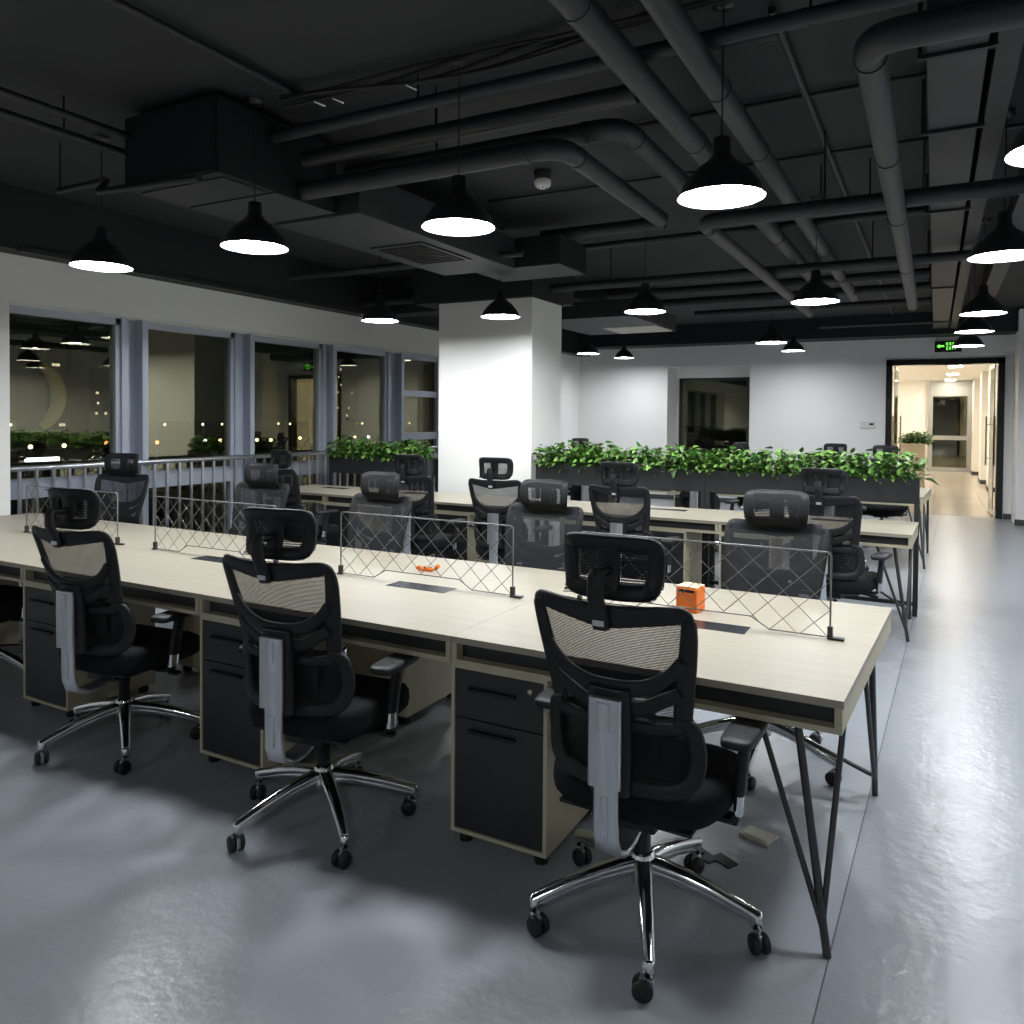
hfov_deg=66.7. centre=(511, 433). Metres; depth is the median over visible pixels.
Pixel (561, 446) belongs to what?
leafy plant
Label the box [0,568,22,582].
shelf
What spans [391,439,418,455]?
leafy plant
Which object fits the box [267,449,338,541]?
office chair
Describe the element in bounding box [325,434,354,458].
leafy plant
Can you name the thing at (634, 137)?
ceiling pipe
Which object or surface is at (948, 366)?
recessed light
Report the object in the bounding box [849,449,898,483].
leafy plant
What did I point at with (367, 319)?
diffuser
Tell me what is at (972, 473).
baseboard
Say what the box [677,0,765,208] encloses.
pendant lamp
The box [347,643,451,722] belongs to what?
drawer pedestal
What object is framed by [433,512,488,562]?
drawer pedestal
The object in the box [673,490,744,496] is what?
office desk
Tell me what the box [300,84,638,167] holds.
ceiling pipe
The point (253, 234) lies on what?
pendant lamp
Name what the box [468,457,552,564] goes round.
office chair
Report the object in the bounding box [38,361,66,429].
facade
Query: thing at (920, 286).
ceiling pipe
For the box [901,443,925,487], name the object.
planter box
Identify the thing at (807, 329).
ceiling beam
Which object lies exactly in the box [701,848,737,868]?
plate
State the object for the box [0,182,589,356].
ceiling beam
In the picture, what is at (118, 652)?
office chair
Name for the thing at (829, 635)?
screen
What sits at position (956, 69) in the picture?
duct
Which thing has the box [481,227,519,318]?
pendant lamp
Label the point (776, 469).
leafy plant
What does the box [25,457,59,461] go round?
kiosk
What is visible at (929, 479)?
vine
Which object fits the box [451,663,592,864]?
drawer pedestal
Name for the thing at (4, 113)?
conduit
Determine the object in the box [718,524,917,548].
shelf
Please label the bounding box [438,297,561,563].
wall column
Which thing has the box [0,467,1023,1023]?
floor
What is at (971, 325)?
pendant lamp
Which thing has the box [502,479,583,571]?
office chair
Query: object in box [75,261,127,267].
diffuser
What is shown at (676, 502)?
drawer pedestal
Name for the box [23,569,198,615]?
shelf
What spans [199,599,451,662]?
shelf
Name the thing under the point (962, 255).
ceiling pipe
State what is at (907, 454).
leafy plant
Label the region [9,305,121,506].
window
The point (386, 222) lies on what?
duct
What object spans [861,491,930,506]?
shelf
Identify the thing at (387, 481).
office chair
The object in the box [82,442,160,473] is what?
tree
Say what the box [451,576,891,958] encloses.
office desk
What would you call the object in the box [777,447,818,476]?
leafy plant
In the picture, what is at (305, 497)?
shelf
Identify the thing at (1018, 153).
diffuser
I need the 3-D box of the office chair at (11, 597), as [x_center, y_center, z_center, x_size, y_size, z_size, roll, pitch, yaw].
[-3.004,0.811,4.479,0.712,1.222,0.697,1,1,5]
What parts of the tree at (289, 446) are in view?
crown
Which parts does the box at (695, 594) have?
lid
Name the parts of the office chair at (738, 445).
headrest frame, seat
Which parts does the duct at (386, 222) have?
grille frame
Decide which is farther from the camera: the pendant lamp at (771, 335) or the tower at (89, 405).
the tower at (89, 405)
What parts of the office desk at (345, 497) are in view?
drawer panel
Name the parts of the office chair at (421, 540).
headrest post, headrest frame, frame, seat, armrest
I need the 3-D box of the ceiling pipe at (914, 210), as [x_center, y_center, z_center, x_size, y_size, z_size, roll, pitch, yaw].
[0.474,-1.699,7.170,5.930,0.076,0.056,1,1,29]
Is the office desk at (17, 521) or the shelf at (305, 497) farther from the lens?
the shelf at (305, 497)
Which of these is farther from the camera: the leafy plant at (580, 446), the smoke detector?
the leafy plant at (580, 446)
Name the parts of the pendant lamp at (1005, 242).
lamp shade, cord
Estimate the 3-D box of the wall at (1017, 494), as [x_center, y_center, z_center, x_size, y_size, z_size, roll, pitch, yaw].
[4.541,-0.099,3.463,2.530,3.200,18.825,1,1,29]
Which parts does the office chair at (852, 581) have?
headrest post, headrest frame, frame, seat, armrest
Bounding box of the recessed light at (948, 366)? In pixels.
[947,365,963,367]
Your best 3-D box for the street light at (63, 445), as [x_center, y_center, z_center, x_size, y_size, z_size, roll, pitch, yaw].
[-54.576,3.232,94.913,0.520,4.160,0.494,1,1,29]
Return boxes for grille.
[379,245,463,264]
[602,325,671,333]
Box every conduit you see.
[0,87,129,139]
[0,95,124,156]
[55,143,201,195]
[104,0,318,107]
[488,122,1023,203]
[636,71,926,127]
[709,33,778,53]
[768,6,893,314]
[820,158,870,199]
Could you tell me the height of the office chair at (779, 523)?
1.200 m
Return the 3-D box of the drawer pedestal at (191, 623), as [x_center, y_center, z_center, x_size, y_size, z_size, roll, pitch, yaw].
[-1.722,1.099,4.814,0.385,0.652,0.516,1,1,29]
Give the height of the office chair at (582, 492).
1.222 m
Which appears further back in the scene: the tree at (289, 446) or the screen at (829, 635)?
the tree at (289, 446)
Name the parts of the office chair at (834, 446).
headrest frame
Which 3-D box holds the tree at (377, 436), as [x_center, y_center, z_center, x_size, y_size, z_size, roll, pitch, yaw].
[-14.567,2.941,86.221,5.162,5.750,5.310,1,1,25]
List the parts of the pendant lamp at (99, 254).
lamp shade, cord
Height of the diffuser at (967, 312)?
0.009 m
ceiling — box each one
[0,0,1023,324]
[893,364,997,380]
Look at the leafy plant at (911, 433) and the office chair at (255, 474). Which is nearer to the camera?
the office chair at (255, 474)
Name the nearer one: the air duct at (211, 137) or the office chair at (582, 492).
the air duct at (211, 137)
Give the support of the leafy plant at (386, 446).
in the planter box at (336, 465)
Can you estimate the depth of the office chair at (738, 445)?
10.62 m
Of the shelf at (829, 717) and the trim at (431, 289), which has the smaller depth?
the shelf at (829, 717)
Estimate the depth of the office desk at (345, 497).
7.87 m
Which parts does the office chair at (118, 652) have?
headrest post, headrest frame, frame, seat, armrest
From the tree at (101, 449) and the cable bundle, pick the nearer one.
the cable bundle
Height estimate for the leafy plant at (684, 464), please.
0.336 m
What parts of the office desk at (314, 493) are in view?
drawer panel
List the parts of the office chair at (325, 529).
headrest post, headrest frame, frame, seat, armrest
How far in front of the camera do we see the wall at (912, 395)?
24.00 m
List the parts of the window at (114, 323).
pane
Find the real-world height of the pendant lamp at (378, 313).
0.798 m
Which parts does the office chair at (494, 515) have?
headrest post, headrest frame, frame, seat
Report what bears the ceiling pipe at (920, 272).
attached to the ceiling pipe at (587, 18)
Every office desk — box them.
[0,513,77,586]
[0,520,218,582]
[23,533,378,615]
[199,551,583,662]
[263,484,360,502]
[324,488,469,510]
[434,494,590,520]
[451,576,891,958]
[562,502,739,533]
[648,489,672,492]
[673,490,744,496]
[718,511,918,641]
[860,488,931,568]
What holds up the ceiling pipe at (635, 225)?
attached to the box at (551, 255)
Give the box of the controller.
[860,421,874,428]
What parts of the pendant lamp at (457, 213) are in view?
lamp shade, cord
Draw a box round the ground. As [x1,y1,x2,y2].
[10,421,748,533]
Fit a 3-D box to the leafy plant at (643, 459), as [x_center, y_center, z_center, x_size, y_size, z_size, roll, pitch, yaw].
[1.211,0.234,7.269,0.404,0.333,0.336,1,1,18]
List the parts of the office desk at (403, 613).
drawer panel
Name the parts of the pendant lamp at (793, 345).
lamp shade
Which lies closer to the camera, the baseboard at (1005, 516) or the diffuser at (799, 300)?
the diffuser at (799, 300)
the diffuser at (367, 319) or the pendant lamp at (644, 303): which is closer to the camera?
the pendant lamp at (644, 303)
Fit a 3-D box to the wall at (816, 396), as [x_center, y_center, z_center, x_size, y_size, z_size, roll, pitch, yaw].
[4.570,-0.335,14.600,8.080,3.200,1.075,1,1,29]
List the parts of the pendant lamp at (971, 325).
lamp shade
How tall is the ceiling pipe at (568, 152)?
0.446 m
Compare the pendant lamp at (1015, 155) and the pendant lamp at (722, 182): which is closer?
the pendant lamp at (1015, 155)
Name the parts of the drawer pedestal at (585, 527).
door, drawer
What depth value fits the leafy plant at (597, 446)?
7.41 m
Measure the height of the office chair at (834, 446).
1.214 m
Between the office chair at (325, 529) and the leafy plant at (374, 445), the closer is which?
the office chair at (325, 529)
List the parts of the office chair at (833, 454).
headrest frame, frame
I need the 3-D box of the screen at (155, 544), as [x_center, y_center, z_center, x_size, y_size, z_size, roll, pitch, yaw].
[-1.652,0.527,4.322,1.029,0.315,0.028,1,1,29]
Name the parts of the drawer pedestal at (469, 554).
door, drawer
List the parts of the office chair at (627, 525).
headrest post, headrest frame, frame, seat, armrest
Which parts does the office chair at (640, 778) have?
headrest post, headrest frame, frame, seat, armrest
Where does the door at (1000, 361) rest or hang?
in the wall at (816, 396)
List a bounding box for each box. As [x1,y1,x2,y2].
[329,456,437,556]
[478,233,585,281]
[535,464,710,584]
[676,582,704,613]
[704,470,919,616]
[739,824,778,847]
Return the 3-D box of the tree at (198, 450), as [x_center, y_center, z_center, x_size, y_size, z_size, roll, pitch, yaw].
[-29.117,3.040,76.370,5.335,5.748,5.368,1,1,29]
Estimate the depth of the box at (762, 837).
2.85 m
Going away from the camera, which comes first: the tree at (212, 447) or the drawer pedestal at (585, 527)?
the drawer pedestal at (585, 527)
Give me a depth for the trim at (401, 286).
9.49 m
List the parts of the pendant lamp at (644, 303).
lamp shade, cord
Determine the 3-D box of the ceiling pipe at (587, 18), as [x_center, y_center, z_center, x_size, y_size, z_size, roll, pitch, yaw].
[0.944,-1.540,4.071,0.128,0.128,12.100,1,1,29]
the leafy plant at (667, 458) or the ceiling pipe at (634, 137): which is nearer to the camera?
the ceiling pipe at (634, 137)
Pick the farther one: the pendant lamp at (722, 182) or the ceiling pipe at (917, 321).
the ceiling pipe at (917, 321)
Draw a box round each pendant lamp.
[69,134,132,271]
[220,96,287,254]
[361,257,398,322]
[422,59,494,235]
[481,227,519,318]
[577,338,598,354]
[615,344,633,358]
[624,217,665,314]
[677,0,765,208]
[756,276,786,343]
[782,316,804,351]
[791,196,839,304]
[952,283,984,346]
[954,263,993,333]
[959,218,1007,316]
[967,108,1023,262]
[1005,128,1023,166]
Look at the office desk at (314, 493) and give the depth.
8.26 m
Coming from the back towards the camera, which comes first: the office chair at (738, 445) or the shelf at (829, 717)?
the office chair at (738, 445)
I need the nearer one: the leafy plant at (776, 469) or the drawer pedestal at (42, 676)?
the drawer pedestal at (42, 676)
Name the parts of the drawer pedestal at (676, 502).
drawer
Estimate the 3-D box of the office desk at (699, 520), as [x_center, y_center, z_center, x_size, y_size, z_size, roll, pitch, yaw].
[1.196,0.706,6.676,1.329,0.099,0.790,1,1,29]
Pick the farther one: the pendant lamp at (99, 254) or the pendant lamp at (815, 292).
the pendant lamp at (815, 292)
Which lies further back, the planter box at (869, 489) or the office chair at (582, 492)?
the office chair at (582, 492)
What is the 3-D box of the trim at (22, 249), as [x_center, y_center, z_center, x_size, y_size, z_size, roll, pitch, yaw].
[-1.210,-1.474,10.479,0.060,0.035,10.500,1,1,29]
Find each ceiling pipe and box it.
[270,0,925,142]
[288,249,524,280]
[297,108,667,226]
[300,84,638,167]
[318,206,928,278]
[343,118,688,192]
[359,221,970,307]
[540,218,666,238]
[547,0,810,281]
[607,268,929,298]
[639,0,858,301]
[660,281,930,306]
[694,297,930,316]
[698,115,1023,316]
[819,319,952,328]
[853,0,1023,310]
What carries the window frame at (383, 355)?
in the wall at (24, 281)
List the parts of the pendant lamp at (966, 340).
lamp shade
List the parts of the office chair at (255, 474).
headrest frame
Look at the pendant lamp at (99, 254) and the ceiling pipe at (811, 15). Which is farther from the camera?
the pendant lamp at (99, 254)
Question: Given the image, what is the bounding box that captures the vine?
[920,477,938,485]
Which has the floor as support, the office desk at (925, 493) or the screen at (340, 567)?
the office desk at (925, 493)
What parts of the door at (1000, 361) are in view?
pull handle, glass pane, glass door leaf, pull handle, pull handle, glass door leaf, glass pane, pull handle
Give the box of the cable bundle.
[279,0,731,109]
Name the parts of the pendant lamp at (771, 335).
lamp shade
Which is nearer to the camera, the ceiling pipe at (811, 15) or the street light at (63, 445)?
the ceiling pipe at (811, 15)
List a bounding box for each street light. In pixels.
[28,445,32,477]
[62,444,66,475]
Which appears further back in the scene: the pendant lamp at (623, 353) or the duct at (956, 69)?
the pendant lamp at (623, 353)
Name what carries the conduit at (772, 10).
attached to the ceiling at (110, 65)
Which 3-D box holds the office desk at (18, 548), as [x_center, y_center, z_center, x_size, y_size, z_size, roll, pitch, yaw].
[-2.848,0.712,4.968,1.334,0.099,1.283,1,1,29]
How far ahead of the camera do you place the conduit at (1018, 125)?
5.13 m
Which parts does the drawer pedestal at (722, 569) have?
drawer, door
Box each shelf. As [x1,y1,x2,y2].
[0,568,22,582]
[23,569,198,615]
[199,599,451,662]
[263,493,323,502]
[324,496,427,510]
[434,504,561,520]
[451,617,890,735]
[562,517,717,533]
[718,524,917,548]
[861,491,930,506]
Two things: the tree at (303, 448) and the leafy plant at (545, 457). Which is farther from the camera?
the tree at (303, 448)
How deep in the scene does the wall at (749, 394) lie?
14.27 m
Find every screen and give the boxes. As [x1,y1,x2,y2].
[23,485,124,544]
[151,496,278,561]
[337,511,523,598]
[577,531,844,641]
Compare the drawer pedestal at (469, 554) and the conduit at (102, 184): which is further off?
the drawer pedestal at (469, 554)
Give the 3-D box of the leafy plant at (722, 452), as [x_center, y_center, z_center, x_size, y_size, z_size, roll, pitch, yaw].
[1.910,0.260,6.890,0.346,0.307,0.384,0,1,-19]
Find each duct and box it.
[125,93,335,222]
[276,174,514,275]
[562,298,675,334]
[917,0,998,328]
[950,27,1023,328]
[980,167,1023,318]
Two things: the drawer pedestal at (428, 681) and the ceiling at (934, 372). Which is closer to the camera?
the drawer pedestal at (428, 681)
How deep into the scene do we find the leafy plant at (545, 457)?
7.68 m
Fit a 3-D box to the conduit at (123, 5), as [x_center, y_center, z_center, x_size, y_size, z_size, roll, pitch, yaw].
[-2.054,-1.741,2.339,0.036,0.036,4.200,1,1,29]
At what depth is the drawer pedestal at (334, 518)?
7.85 m
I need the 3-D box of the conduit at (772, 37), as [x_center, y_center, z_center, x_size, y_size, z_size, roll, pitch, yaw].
[0.973,-1.726,3.426,0.380,0.060,0.060,1,1,29]
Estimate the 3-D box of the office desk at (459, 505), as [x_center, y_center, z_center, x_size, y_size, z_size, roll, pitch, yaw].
[0.027,0.684,7.311,1.329,0.099,0.790,1,1,29]
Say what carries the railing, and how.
on the floor
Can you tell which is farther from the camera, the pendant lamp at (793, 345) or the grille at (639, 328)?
the pendant lamp at (793, 345)
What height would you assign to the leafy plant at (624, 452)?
0.284 m
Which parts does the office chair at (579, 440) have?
headrest frame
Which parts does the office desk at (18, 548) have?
drawer panel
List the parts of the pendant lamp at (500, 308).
lamp shade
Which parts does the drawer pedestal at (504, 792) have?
drawer handle, door handle, door, drawer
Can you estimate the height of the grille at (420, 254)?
0.015 m
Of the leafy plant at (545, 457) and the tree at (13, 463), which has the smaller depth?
the leafy plant at (545, 457)
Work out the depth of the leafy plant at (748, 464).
6.73 m
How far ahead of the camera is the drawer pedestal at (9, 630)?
4.94 m
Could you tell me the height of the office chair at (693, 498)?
1.214 m
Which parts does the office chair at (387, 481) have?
frame, headrest frame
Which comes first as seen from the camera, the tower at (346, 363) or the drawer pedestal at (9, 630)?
the drawer pedestal at (9, 630)
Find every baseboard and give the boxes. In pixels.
[620,494,786,502]
[971,470,994,491]
[1003,513,1023,525]
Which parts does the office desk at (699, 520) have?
drawer panel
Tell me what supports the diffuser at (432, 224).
attached to the pendant lamp at (457, 213)
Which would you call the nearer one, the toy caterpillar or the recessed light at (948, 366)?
the toy caterpillar
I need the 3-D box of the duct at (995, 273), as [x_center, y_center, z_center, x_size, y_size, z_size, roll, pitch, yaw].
[4.597,-1.680,7.290,0.140,0.160,10.550,1,1,29]
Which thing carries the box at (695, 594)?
on the office desk at (746, 669)
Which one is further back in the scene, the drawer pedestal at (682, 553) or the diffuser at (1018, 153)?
the drawer pedestal at (682, 553)
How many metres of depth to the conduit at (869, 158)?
5.08 m
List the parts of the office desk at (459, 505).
drawer panel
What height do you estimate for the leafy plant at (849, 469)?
0.320 m
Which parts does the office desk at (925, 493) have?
drawer panel, metal leg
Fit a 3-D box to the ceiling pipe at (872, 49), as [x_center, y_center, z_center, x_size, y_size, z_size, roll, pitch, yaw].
[4.053,-1.209,4.237,3.565,0.104,6.248,1,1,29]
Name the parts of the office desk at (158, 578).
drawer panel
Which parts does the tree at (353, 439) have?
crown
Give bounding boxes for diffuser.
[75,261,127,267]
[225,240,283,249]
[367,319,390,320]
[426,218,490,230]
[486,314,514,316]
[628,309,659,311]
[682,185,760,202]
[798,299,834,301]
[966,311,1000,313]
[972,250,1023,257]
[1011,146,1023,158]
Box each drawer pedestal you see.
[0,579,18,643]
[23,583,154,716]
[178,615,199,670]
[200,616,342,769]
[325,504,384,547]
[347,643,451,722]
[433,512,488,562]
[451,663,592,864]
[562,522,603,573]
[640,529,701,583]
[674,493,715,539]
[719,534,781,590]
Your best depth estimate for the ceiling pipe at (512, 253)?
6.93 m
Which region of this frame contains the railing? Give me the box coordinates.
[10,445,437,586]
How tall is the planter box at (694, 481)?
1.083 m
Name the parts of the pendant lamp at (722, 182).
lamp shade, cord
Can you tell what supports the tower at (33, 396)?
on the ground
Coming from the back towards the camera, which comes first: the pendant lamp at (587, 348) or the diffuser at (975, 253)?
the pendant lamp at (587, 348)
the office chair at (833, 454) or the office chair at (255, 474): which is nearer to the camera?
the office chair at (255, 474)
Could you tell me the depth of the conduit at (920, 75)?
4.07 m
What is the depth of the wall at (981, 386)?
19.04 m
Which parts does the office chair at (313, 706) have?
headrest post, headrest frame, frame, seat, armrest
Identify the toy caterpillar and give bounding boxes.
[416,564,439,571]
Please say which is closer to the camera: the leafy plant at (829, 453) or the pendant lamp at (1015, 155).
the pendant lamp at (1015, 155)
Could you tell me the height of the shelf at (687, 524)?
0.075 m
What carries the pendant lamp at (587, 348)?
hanging from the ceiling at (110, 65)
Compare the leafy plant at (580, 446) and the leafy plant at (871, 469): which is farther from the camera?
the leafy plant at (580, 446)
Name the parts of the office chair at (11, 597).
seat, armrest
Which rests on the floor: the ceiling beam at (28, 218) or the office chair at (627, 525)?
the office chair at (627, 525)
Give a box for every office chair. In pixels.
[0,579,22,669]
[31,487,199,774]
[94,453,149,524]
[222,507,419,869]
[227,463,289,535]
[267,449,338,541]
[343,471,411,654]
[389,454,466,555]
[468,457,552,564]
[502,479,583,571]
[526,531,770,1003]
[567,438,588,495]
[568,445,619,501]
[588,462,680,578]
[675,448,739,551]
[698,489,841,790]
[731,442,769,510]
[781,467,891,601]
[797,451,868,570]
[819,443,851,461]
[861,445,908,519]
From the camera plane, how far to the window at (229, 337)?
8.24 m
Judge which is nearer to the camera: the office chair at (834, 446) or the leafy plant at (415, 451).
the leafy plant at (415, 451)
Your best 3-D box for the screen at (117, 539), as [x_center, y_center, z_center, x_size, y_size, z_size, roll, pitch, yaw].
[-2.797,0.505,4.944,1.014,0.315,0.028,1,1,29]
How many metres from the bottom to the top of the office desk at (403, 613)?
0.099 m
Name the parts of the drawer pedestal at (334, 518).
door, drawer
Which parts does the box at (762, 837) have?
plate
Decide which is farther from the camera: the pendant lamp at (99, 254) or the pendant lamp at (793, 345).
the pendant lamp at (793, 345)
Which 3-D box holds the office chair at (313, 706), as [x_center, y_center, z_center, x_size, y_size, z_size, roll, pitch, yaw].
[-0.731,0.860,2.953,0.700,1.214,0.730,1,1,23]
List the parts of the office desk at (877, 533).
drawer panel, metal leg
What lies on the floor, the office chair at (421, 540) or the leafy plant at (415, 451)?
the office chair at (421, 540)
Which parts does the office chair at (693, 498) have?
headrest frame, frame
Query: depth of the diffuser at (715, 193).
3.22 m
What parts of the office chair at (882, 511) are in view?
seat, headrest frame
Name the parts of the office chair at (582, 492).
frame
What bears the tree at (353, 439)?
on the ground
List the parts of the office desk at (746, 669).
drawer panel, metal leg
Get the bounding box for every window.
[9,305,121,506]
[148,322,233,533]
[255,336,322,541]
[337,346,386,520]
[404,354,437,491]
[679,377,749,452]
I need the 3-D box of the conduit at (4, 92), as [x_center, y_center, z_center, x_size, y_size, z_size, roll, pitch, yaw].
[-3.058,-1.641,2.693,0.040,0.040,3.860,1,1,29]
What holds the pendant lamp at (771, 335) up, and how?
hanging from the ceiling at (110, 65)
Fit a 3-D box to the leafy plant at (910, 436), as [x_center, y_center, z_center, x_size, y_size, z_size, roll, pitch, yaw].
[7.596,0.110,14.948,0.389,0.276,0.329,1,2,36]
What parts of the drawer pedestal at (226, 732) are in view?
drawer handle, door handle, drawer, door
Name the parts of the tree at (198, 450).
crown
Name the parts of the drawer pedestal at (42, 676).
drawer, drawer handle, door handle, door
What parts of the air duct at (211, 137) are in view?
panel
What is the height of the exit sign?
0.265 m
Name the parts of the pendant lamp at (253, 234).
lamp shade, cord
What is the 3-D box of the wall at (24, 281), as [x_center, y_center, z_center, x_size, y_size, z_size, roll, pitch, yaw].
[-3.328,-0.108,7.656,0.500,2.920,18.675,1,1,29]
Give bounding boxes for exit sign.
[935,337,961,351]
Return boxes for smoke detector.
[534,168,551,189]
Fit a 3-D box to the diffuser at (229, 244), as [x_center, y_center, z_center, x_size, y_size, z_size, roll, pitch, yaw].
[-1.395,-1.036,4.224,0.317,0.009,0.317,1,1,29]
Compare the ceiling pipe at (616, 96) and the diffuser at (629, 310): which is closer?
the ceiling pipe at (616, 96)
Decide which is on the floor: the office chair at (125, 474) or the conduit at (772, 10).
the office chair at (125, 474)
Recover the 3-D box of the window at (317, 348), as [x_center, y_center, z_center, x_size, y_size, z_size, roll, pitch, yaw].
[-2.635,0.118,9.033,0.110,2.420,1.150,1,1,29]
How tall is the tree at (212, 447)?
5.608 m
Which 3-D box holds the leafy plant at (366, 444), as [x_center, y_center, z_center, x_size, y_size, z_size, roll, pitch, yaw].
[-1.660,0.184,8.831,0.376,0.310,0.314,1,1,24]
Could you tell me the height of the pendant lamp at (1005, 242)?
0.798 m
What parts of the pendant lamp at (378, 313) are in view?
lamp shade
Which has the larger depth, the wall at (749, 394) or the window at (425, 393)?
the wall at (749, 394)
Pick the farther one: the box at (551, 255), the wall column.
the wall column
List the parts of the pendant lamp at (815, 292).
lamp shade, cord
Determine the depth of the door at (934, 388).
23.43 m
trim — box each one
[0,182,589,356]
[16,246,579,354]
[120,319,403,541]
[378,275,573,317]
[414,268,564,309]
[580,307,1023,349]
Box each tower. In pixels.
[16,341,68,448]
[69,367,109,443]
[309,352,356,437]
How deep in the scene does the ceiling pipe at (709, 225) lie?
4.62 m
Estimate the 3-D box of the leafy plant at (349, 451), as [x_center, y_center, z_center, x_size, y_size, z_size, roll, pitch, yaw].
[-1.813,0.189,8.912,0.385,0.309,0.347,1,2,38]
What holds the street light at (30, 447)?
on the ground
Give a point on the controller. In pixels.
(863, 424)
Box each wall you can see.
[0,252,578,515]
[579,334,1014,518]
[749,394,749,430]
[892,380,972,470]
[932,396,967,467]
[971,365,997,487]
[1011,309,1023,522]
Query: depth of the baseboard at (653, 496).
14.89 m
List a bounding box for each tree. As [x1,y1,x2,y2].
[10,449,28,478]
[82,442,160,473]
[188,436,224,493]
[201,442,261,466]
[271,438,312,483]
[289,436,312,460]
[337,433,368,479]
[362,435,378,455]
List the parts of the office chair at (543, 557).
headrest frame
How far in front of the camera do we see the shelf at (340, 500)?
7.84 m
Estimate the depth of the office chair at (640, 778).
2.17 m
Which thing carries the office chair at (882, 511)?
on the floor
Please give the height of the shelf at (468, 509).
0.075 m
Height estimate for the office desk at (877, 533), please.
0.754 m
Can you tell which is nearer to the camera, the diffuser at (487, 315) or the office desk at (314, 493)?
the diffuser at (487, 315)
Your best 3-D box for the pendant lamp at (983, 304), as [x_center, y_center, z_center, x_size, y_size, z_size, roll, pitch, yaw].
[4.006,-1.419,6.609,0.352,0.798,0.352,1,1,29]
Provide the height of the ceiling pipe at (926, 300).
0.080 m
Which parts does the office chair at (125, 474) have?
headrest frame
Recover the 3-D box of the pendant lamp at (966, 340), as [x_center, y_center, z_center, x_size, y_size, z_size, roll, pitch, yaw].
[5.710,-1.498,9.733,0.352,0.798,0.352,1,1,29]
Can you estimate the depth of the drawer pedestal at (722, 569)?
6.00 m
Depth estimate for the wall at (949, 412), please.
25.80 m
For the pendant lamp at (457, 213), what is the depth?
3.70 m
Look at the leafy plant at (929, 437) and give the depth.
14.75 m
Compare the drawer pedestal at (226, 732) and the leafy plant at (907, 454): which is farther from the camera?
the leafy plant at (907, 454)
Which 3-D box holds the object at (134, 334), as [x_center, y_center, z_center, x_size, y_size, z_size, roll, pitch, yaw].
[-2.599,0.118,9.036,0.190,2.420,4.230,1,1,29]
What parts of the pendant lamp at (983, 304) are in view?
lamp shade, cord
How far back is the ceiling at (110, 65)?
4.19 m
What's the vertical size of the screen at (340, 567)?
0.315 m
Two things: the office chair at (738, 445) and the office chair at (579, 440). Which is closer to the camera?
the office chair at (738, 445)
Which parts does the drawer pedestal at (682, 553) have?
door, drawer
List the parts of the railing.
handrail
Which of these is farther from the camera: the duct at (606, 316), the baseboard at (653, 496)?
the baseboard at (653, 496)
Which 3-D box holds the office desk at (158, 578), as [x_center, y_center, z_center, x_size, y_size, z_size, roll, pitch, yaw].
[-1.671,0.734,4.329,1.344,0.099,1.283,1,1,29]
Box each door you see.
[885,357,1005,518]
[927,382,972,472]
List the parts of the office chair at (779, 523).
headrest frame, frame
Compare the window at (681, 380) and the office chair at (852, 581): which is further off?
the window at (681, 380)
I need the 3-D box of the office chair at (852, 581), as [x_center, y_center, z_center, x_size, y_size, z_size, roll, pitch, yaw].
[2.196,0.832,5.350,0.698,1.222,0.696,2,2,42]
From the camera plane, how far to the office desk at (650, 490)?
9.39 m
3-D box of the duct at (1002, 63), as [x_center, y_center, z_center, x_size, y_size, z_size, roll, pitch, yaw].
[4.329,-1.670,7.436,0.090,0.230,10.550,1,1,29]
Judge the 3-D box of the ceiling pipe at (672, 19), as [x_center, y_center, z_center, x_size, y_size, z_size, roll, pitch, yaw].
[1.181,-1.535,3.942,0.116,0.116,12.100,1,1,29]
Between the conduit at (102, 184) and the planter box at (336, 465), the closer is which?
the conduit at (102, 184)
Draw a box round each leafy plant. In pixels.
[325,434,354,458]
[337,437,363,459]
[351,437,379,459]
[364,441,392,460]
[377,441,406,461]
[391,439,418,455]
[405,441,434,459]
[532,444,565,467]
[547,440,584,472]
[566,442,604,473]
[584,440,623,473]
[605,446,639,466]
[625,441,661,470]
[646,445,681,476]
[660,443,706,477]
[688,448,726,474]
[708,446,746,478]
[730,447,771,475]
[751,446,797,478]
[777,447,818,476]
[799,448,845,477]
[826,448,868,477]
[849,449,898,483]
[875,449,931,484]
[897,433,917,443]
[904,431,925,443]
[912,431,934,446]
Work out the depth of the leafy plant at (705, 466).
6.91 m
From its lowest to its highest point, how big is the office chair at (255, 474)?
1.192 m
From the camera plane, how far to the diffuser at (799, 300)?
6.08 m

